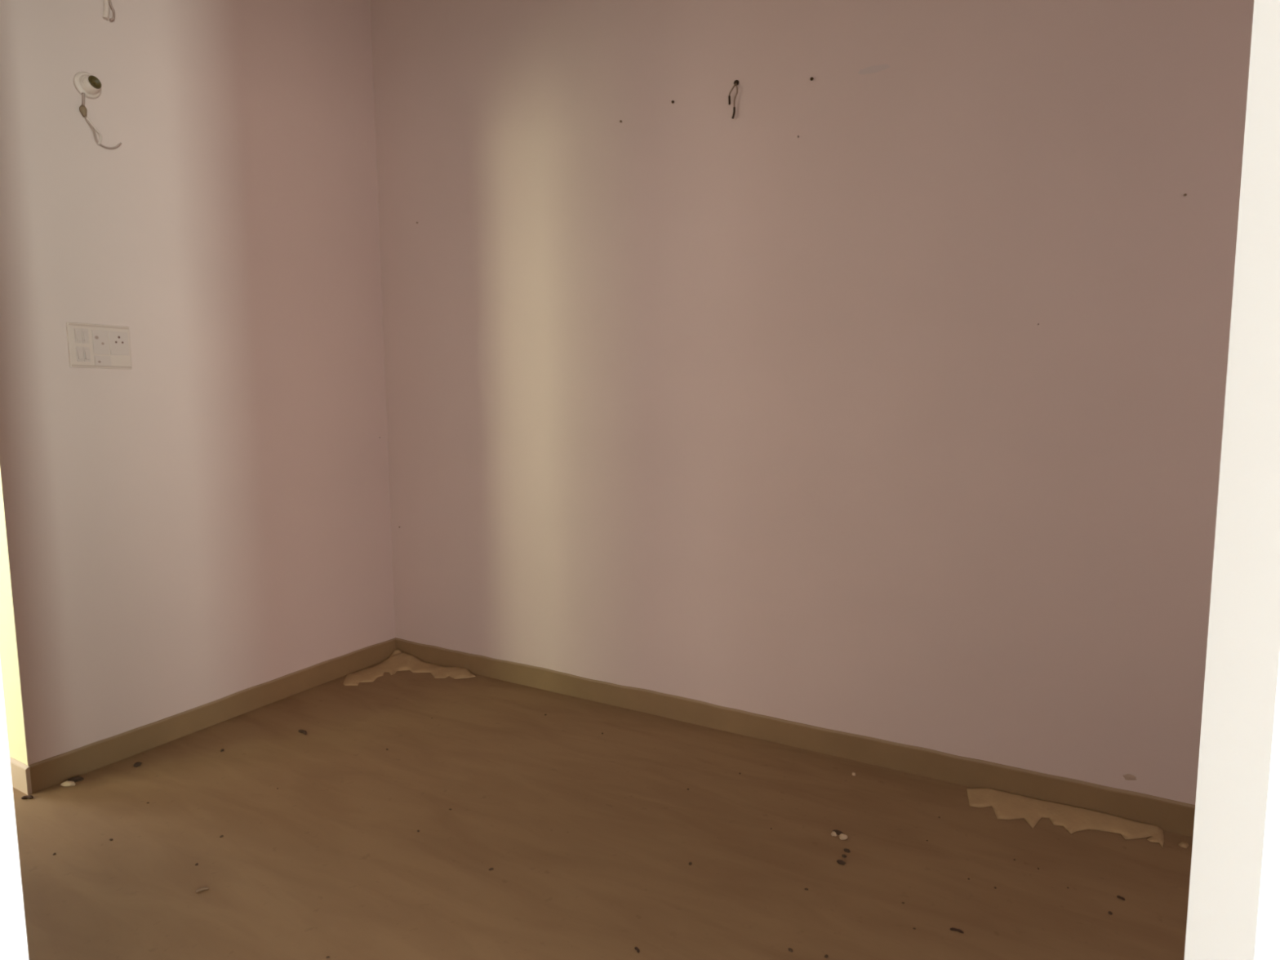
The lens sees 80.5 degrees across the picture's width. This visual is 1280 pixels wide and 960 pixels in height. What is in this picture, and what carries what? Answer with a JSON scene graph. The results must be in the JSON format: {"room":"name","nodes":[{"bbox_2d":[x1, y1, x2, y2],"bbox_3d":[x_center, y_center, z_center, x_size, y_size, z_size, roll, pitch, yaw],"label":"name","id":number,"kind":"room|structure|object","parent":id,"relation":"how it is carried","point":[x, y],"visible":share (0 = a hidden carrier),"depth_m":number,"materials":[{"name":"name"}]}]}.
{"room":"empty room","nodes":[
{"label":"empty room","id":0,"kind":"room"},
{"bbox_2d":[0,0,395,764],"bbox_3d":[-1.740,-0.761,3.099,0.155,3.500,1.594,3,7,30],"label":"wall","id":1,"kind":"structure","parent":0,"point":[207,519],"depth_m":2.92,"materials":[{"name":"beige paint"}]},
{"bbox_2d":[73,71,101,98],"bbox_3d":[-1.882,-1.356,2.588,0.050,0.084,0.084,3,7,30],"label":"holder","id":2,"kind":"object","parent":1,"relation":"attached to","point":[85,82],"visible":1,"depth_m":2.58,"materials":[{"name":"beige plastic"}]},
{"bbox_2d":[79,92,121,149],"bbox_3d":[-1.877,-1.244,2.628,0.022,0.165,0.124,3,7,30],"label":"cord","id":3,"kind":"object","parent":2,"relation":"hanging from","point":[82,109],"visible":1,"depth_m":2.60,"materials":[{"name":"beige plastic"}]},
{"bbox_2d":[66,322,132,368],"bbox_3d":[-1.903,-0.471,2.666,0.018,0.153,0.196,3,7,30],"label":"switchboard","id":4,"kind":"object","parent":1,"relation":"attached to","point":[89,345],"visible":1,"depth_m":2.66,"materials":[{"name":"beige plastic"}]},
{"bbox_2d":[74,328,82,343],"bbox_3d":[-1.933,-0.497,2.602,0.010,0.050,0.020,3,7,30],"label":"rocker switch","id":5,"kind":"object","parent":4,"relation":"attached to","point":[77,331],"depth_m":2.60,"materials":[{"name":"beige plastic"}]},
{"bbox_2d":[75,346,83,361],"bbox_3d":[-1.933,-0.435,2.608,0.010,0.050,0.020,3,7,30],"label":"rocker switch","id":6,"kind":"object","parent":4,"relation":"attached to","point":[79,349],"depth_m":2.61,"materials":[{"name":"beige plastic"}]},
{"bbox_2d":[81,328,88,343],"bbox_3d":[-1.923,-0.499,2.621,0.010,0.050,0.020,3,7,30],"label":"rocker switch","id":7,"kind":"object","parent":4,"relation":"attached to","point":[85,332],"depth_m":2.62,"materials":[{"name":"beige plastic"}]},
{"bbox_2d":[83,346,90,361],"bbox_3d":[-1.922,-0.437,2.627,0.010,0.050,0.020,3,7,30],"label":"rocker switch","id":8,"kind":"object","parent":4,"relation":"attached to","point":[86,350],"depth_m":2.63,"materials":[{"name":"beige plastic"}]},
{"bbox_2d":[91,329,109,355],"bbox_3d":[-1.902,-0.485,2.664,0.004,0.084,0.050,3,7,30],"label":"socket","id":9,"kind":"object","parent":4,"relation":"attached to","point":[100,338],"depth_m":2.66,"materials":[{"name":"beige plastic"}]},
{"bbox_2d":[108,330,128,355],"bbox_3d":[-1.872,-0.491,2.716,0.004,0.084,0.060,3,7,30],"label":"socket","id":10,"kind":"object","parent":4,"relation":"attached to","point":[118,340],"depth_m":2.71,"materials":[{"name":"beige plastic"}]},
{"bbox_2d":[102,0,115,21],"bbox_3d":[-1.856,-1.760,2.623,0.020,0.315,0.038,3,7,30],"label":"cable","id":11,"kind":"object","parent":1,"relation":"attached to","point":[107,3],"visible":1,"depth_m":2.63,"materials":[{"name":"beige plastic"}]},
{"bbox_2d":[27,637,395,793],"bbox_3d":[-1.658,0.934,3.232,0.012,0.099,1.594,3,7,30],"label":"baseboard","id":12,"kind":"structure","parent":1,"relation":"attached to","point":[53,771],"depth_m":3.02,"materials":[{"name":"brown wood"}]},
{"bbox_2d":[12,660,1192,959],"bbox_3d":[0.326,1.177,1.728,5.275,0.100,2.500,3,7,30],"label":"floor","id":13,"kind":"structure","parent":0,"point":[589,838],"depth_m":2.20,"materials":[{"name":"brown wood"}]},
{"bbox_2d":[21,795,33,799],"bbox_3d":[-2.036,1.055,2.513,0.036,0.011,0.013,-1,6,-5],"label":"wood splinter","id":14,"kind":"object","parent":13,"relation":"on","point":[29,797],"visible":1,"depth_m":2.51,"materials":[{"name":"brown wood"}]},
{"bbox_2d":[60,781,75,786],"bbox_3d":[-1.965,1.042,2.595,0.050,0.018,0.018,-1,6,-9],"label":"chip","id":15,"kind":"object","parent":13,"relation":"on","point":[66,784],"visible":1,"depth_m":2.59,"materials":[{"name":"beige"}]},
{"bbox_2d":[67,776,84,782],"bbox_3d":[-1.967,1.041,2.629,0.051,0.014,0.026,-4,7,-31],"label":"clod","id":16,"kind":"object","parent":13,"relation":"on","point":[75,779],"visible":0.93,"depth_m":2.62,"materials":[{"name":"brown soil"}]},
{"bbox_2d":[133,761,142,766],"bbox_3d":[-1.822,1.029,2.739,0.022,0.014,0.025,-1,6,-10],"label":"clod","id":17,"kind":"object","parent":13,"relation":"on","point":[138,763],"visible":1,"depth_m":2.73,"materials":[{"name":"brown"}]},
{"bbox_2d":[195,886,208,893],"bbox_3d":[-1.177,1.101,2.032,0.032,0.007,0.010,-4,7,-30],"label":"scrap","id":18,"kind":"object","parent":13,"relation":"on","point":[206,887],"visible":1,"depth_m":2.03,"materials":[{"name":"brown"}]},
{"bbox_2d":[298,729,306,734],"bbox_3d":[-1.337,1.000,3.001,0.051,0.012,0.016,4,7,35],"label":"wood splinter","id":19,"kind":"object","parent":13,"relation":"on","point":[304,731],"visible":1,"depth_m":3.00,"materials":[{"name":"brown"}]},
{"bbox_2d":[342,648,475,685],"bbox_3d":[-1.117,0.923,3.593,0.565,0.041,0.406,3,7,30],"label":"heap","id":20,"kind":"object","parent":13,"relation":"on","point":[398,660],"visible":1,"depth_m":3.68,"materials":[{"name":"beige paint"}]},
{"bbox_2d":[831,831,836,836],"bbox_3d":[0.582,1.064,2.272,0.016,0.011,0.015,-1,6,-5],"label":"chip","id":21,"kind":"object","parent":13,"relation":"on","point":[833,833],"visible":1,"depth_m":2.27,"materials":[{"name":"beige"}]},
{"bbox_2d":[832,829,844,835],"bbox_3d":[0.599,1.064,2.283,0.037,0.008,0.017,3,7,30],"label":"clod","id":22,"kind":"object","parent":13,"relation":"on","point":[837,832],"visible":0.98,"depth_m":2.28,"materials":[{"name":"brown"}]},
{"bbox_2d":[836,859,846,864],"bbox_3d":[0.569,1.079,2.136,0.027,0.009,0.016,3,7,30],"label":"clod","id":23,"kind":"object","parent":13,"relation":"on","point":[839,861],"visible":1,"depth_m":2.13,"materials":[{"name":"brown"}]},
{"bbox_2d":[839,833,848,839],"bbox_3d":[0.607,1.064,2.257,0.027,0.014,0.021,3,7,30],"label":"chip","id":24,"kind":"object","parent":13,"relation":"on","point":[842,837],"visible":1,"depth_m":2.25,"materials":[{"name":"beige"}]},
{"bbox_2d":[950,927,964,933],"bbox_3d":[0.780,1.108,1.859,0.031,0.006,0.009,2,6,25],"label":"wood splinter","id":25,"kind":"object","parent":13,"relation":"on","point":[952,928],"visible":1,"depth_m":1.86,"materials":[{"name":"brown"}]},
{"bbox_2d":[966,787,1164,847],"bbox_3d":[1.301,1.048,2.344,0.548,0.019,0.178,3,7,30],"label":"debris","id":26,"kind":"object","parent":13,"relation":"on","point":[1006,805],"visible":1,"depth_m":2.36,"materials":[{"name":"beige paint"}]},
{"bbox_2d":[1178,841,1188,848],"bbox_3d":[1.593,1.067,2.213,0.038,0.005,0.021,-5,8,-40],"label":"chip","id":27,"kind":"object","parent":13,"relation":"on","point":[1184,845],"visible":1,"depth_m":2.21,"materials":[{"name":"beige paint"}]},
{"bbox_2d":[0,0,1279,959],"bbox_3d":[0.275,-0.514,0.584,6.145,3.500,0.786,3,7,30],"label":"door frame","id":28,"kind":"structure","parent":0,"point":[1262,123],"depth_m":0.26,"materials":[{"name":"white paint"}]},
{"bbox_2d":[9,756,31,795],"bbox_3d":[-2.124,1.006,2.577,0.167,0.096,0.012,3,7,30],"label":"baseboard","id":29,"kind":"structure","parent":28,"relation":"attached to","point":[20,771],"depth_m":2.55,"materials":[{"name":"beige wood"}]},
{"bbox_2d":[1215,128,1279,959],"bbox_3d":[0.202,-0.001,0.196,0.060,2.560,0.050,3,7,30],"label":"trim","id":30,"kind":"structure","parent":28,"relation":"attached to","point":[1248,928],"depth_m":0.21,"materials":[{"name":"white paint"}]},
{"bbox_2d":[370,0,1253,804],"bbox_3d":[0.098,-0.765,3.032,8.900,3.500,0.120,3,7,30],"label":"wall","id":31,"kind":"structure","parent":0,"point":[685,397],"depth_m":2.67,"materials":[{"name":"paint"}]},
{"bbox_2d":[728,80,738,119],"bbox_3d":[0.340,-1.384,2.747,0.037,0.137,0.018,3,7,30],"label":"wires","id":32,"kind":"object","parent":31,"relation":"hanging from","point":[736,82],"visible":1,"depth_m":2.74,"materials":[{"name":"brown plastic"}]},
{"bbox_2d":[395,637,1195,837],"bbox_3d":[0.899,0.976,2.679,5.000,0.100,0.012,3,7,30],"label":"baseboard","id":33,"kind":"structure","parent":31,"relation":"attached to","point":[1173,816],"depth_m":2.76,"materials":[{"name":"brown wood"}]},
{"bbox_2d":[857,64,889,74],"bbox_3d":[0.776,-1.363,2.508,0.104,0.023,0.001,3,7,30],"label":"smear","id":34,"kind":"object","parent":31,"relation":"attached to","point":[875,68],"visible":1,"depth_m":2.51,"materials":[{"name":"paint"}]},
{"bbox_2d":[1122,773,1137,780],"bbox_3d":[1.508,0.916,2.327,0.037,0.022,0.003,3,7,30],"label":"plaster blister","id":35,"kind":"object","parent":31,"relation":"attached to","point":[1127,776],"visible":1,"depth_m":2.33,"materials":[{"name":"beige paint"}]}
]}

